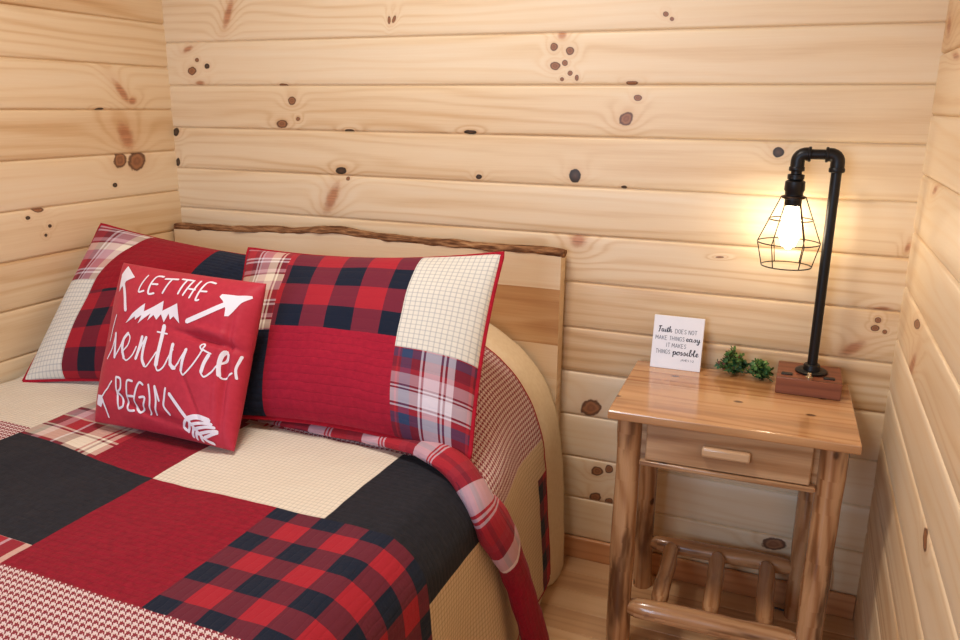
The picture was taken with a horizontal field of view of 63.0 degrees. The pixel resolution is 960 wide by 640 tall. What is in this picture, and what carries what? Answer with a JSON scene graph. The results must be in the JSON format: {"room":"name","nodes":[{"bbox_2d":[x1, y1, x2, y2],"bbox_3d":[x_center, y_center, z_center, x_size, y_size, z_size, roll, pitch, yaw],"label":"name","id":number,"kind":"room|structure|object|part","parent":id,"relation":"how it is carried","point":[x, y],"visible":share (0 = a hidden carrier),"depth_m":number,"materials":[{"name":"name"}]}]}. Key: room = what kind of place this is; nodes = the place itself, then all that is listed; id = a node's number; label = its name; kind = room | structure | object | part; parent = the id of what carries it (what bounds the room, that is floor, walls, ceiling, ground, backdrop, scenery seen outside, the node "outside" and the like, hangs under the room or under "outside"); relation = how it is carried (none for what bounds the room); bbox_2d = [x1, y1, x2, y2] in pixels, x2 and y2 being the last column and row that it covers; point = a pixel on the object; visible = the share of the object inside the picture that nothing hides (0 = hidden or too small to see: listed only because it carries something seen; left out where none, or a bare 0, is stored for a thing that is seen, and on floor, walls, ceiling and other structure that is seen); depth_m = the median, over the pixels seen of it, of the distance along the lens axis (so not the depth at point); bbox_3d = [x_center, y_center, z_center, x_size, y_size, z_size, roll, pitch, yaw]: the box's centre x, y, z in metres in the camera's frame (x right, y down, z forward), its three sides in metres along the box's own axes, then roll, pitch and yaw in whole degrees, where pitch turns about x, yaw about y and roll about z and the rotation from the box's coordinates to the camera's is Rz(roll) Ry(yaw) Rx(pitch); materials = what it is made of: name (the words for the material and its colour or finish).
{"room":"cabin bedroom","nodes":[
{"label":"cabin bedroom","id":0,"kind":"room"},
{"bbox_2d":[0,0,181,382],"bbox_3d":[-1.744,-0.122,1.065,0.090,2.320,3.630,7,16,21],"label":"wall","id":1,"kind":"structure","parent":0,"point":[87,141],"depth_m":2.26,"materials":[{"name":"brown wood"}]},
{"bbox_2d":[162,0,948,595],"bbox_3d":[0.019,-0.437,2.280,2.281,2.320,0.090,7,16,21],"label":"wall","id":2,"kind":"structure","parent":0,"point":[652,143],"depth_m":2.12,"materials":[{"name":"brown wood"}]},
{"bbox_2d":[564,533,855,618],"bbox_3d":[-0.011,0.661,2.530,2.219,0.069,0.012,7,16,21],"label":"baseboard","id":3,"kind":"structure","parent":2,"relation":"attached to","point":[839,604],"depth_m":2.27,"materials":[{"name":"brown wood"}]},
{"bbox_2d":[518,555,854,639],"bbox_3d":[-0.692,1.154,0.944,2.221,0.060,3.602,7,16,21],"label":"floor","id":4,"kind":"structure","parent":0,"point":[574,607],"depth_m":2.17,"materials":[{"name":"brown wood"}]},
{"bbox_2d":[174,222,566,421],"bbox_3d":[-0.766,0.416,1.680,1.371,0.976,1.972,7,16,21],"label":"headboard","id":5,"kind":"object","parent":4,"relation":"on","point":[528,305],"visible":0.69,"depth_m":2.26,"materials":[{"name":"brown wood"}]},
{"bbox_2d":[0,346,550,639],"bbox_3d":[-0.730,0.531,1.576,1.525,0.768,1.760,7,16,21],"label":"patchwork quilt","id":6,"kind":"object","parent":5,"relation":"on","point":[299,531],"visible":0.64,"depth_m":1.50,"materials":[{"name":"red fabric"}]},
{"bbox_2d":[22,223,245,382],"bbox_3d":[-0.882,-0.033,2.157,0.658,0.390,0.359,5,16,16],"label":"pillow sham","id":7,"kind":"object","parent":6,"relation":"on","point":[73,346],"visible":0.45,"depth_m":2.14,"materials":[{"name":"red fabric"}]},
{"bbox_2d":[95,263,265,450],"bbox_3d":[-0.709,0.072,1.819,0.469,0.342,0.229,7,16,21],"label":"cushion","id":8,"kind":"object","parent":6,"relation":"on","point":[178,358],"visible":1,"depth_m":1.75,"materials":[{"name":"red fabric"}]},
{"bbox_2d":[242,247,504,459],"bbox_3d":[-0.329,0.032,1.871,0.788,0.393,0.348,7,16,21],"label":"pillow sham","id":9,"kind":"object","parent":6,"relation":"on","point":[382,347],"visible":0.84,"depth_m":1.77,"materials":[{"name":"red fabric"}]},
{"bbox_2d":[485,323,563,637],"bbox_3d":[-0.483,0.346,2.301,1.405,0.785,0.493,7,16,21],"label":"mattress","id":10,"kind":"object","parent":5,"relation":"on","point":[511,353],"visible":0.12,"depth_m":2.21,"materials":[{"name":"beige fabric"}]},
{"bbox_2d":[606,360,861,639],"bbox_3d":[0.612,0.507,1.985,0.534,0.666,0.400,6,16,20],"label":"nightstand","id":11,"kind":"object","parent":4,"relation":"on","point":[707,422],"visible":0.98,"depth_m":1.85,"materials":[{"name":"brown wood"}]},
{"bbox_3d":[0.353,0.531,1.928,0.063,0.645,0.062,6,16,20],"label":"leg","id":12,"kind":"part","parent":11,"relation":"part of","materials":[{"name":"brown wood"}]},
{"bbox_3d":[0.465,0.459,2.198,0.071,0.645,0.059,6,16,20],"label":"leg","id":13,"kind":"part","parent":11,"relation":"part of","materials":[{"name":"brown wood"}]},
{"bbox_2d":[650,314,705,371],"bbox_3d":[0.527,0.061,2.092,0.131,0.140,0.043,6,16,20],"label":"sign","id":14,"kind":"object","parent":11,"relation":"on","point":[677,342],"visible":1,"depth_m":2.09,"materials":[{"name":"white"}]},
{"bbox_3d":[0.547,0.300,1.745,0.104,0.023,0.017,6,16,20],"label":"handle","id":15,"kind":"part","parent":11,"relation":"part of","materials":[{"name":"brown wood"}]},
{"bbox_3d":[0.553,0.349,1.774,0.380,0.012,0.024,6,16,20],"label":"apron rail","id":16,"kind":"part","parent":11,"relation":"part of","materials":[{"name":"brown wood"}]},
{"bbox_3d":[0.554,0.297,1.762,0.356,0.093,0.020,6,16,20],"label":"drawer","id":17,"kind":"part","parent":11,"relation":"part of","materials":[{"name":"brown wood"}]},
{"bbox_2d":[714,346,773,381],"bbox_3d":[0.687,0.108,2.037,0.150,0.076,0.083,7,16,21],"label":"greenery sprig","id":18,"kind":"object","parent":11,"relation":"on","point":[734,363],"visible":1,"depth_m":2.03,"materials":[{"name":"green plant"}]},
{"bbox_3d":[0.856,0.500,2.057,0.061,0.645,0.060,6,16,20],"label":"leg","id":19,"kind":"part","parent":11,"relation":"part of","materials":[{"name":"brown wood"}]},
{"bbox_2d":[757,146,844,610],"bbox_3d":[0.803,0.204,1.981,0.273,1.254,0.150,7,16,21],"label":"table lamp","id":20,"kind":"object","parent":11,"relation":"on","point":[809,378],"visible":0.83,"depth_m":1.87,"materials":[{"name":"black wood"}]},
{"bbox_2d":[781,371,792,375],"bbox_3d":[0.758,0.132,1.934,0.026,0.004,0.016,7,16,21],"label":"outlet","id":21,"kind":"object","parent":20,"relation":"attached to","point":[783,373],"depth_m":1.93,"materials":[{"name":"black plastic"}]},
{"bbox_3d":[0.747,-0.213,1.891,0.146,0.170,0.146,7,16,21],"label":"lamp shade","id":22,"kind":"part","parent":20,"relation":"part of","materials":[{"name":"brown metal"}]},
{"bbox_3d":[0.748,-0.225,1.887,0.047,0.108,0.047,7,16,21],"label":"bulb","id":23,"kind":"part","parent":20,"relation":"part of","materials":[{"name":"white glass"}]},
{"bbox_2d":[782,171,805,205],"bbox_3d":[0.748,-0.315,1.863,0.052,0.085,0.052,7,16,21],"label":"socket","id":24,"kind":"object","parent":20,"relation":"attached to","point":[794,187],"depth_m":1.85,"materials":[{"name":"black metal"}]},
{"bbox_3d":[0.802,0.135,1.907,0.018,0.014,0.018,7,16,21],"label":"switch knob","id":25,"kind":"part","parent":20,"relation":"part of","materials":[{"name":"metal"}]},
{"bbox_3d":[0.789,-0.386,1.827,0.046,0.024,0.024,7,16,21],"label":"arm","id":26,"kind":"part","parent":20,"relation":"part of","materials":[{"name":"black metal"}]},
{"bbox_2d":[823,376,834,380],"bbox_3d":[0.847,0.142,1.899,0.026,0.004,0.016,7,16,21],"label":"outlet","id":27,"kind":"object","parent":20,"relation":"attached to","point":[825,378],"depth_m":1.89,"materials":[{"name":"black plastic"}]},
{"bbox_3d":[0.765,0.576,1.776,0.064,0.644,0.064,6,16,20],"label":"leg","id":28,"kind":"part","parent":11,"relation":"part of","materials":[{"name":"brown wood"}]},
{"bbox_2d":[853,0,959,639],"bbox_3d":[0.394,0.127,0.224,0.090,2.320,3.630,7,16,21],"label":"wall","id":29,"kind":"structure","parent":0,"point":[909,583],"depth_m":1.51,"materials":[{"name":"brown wood"}]}
]}

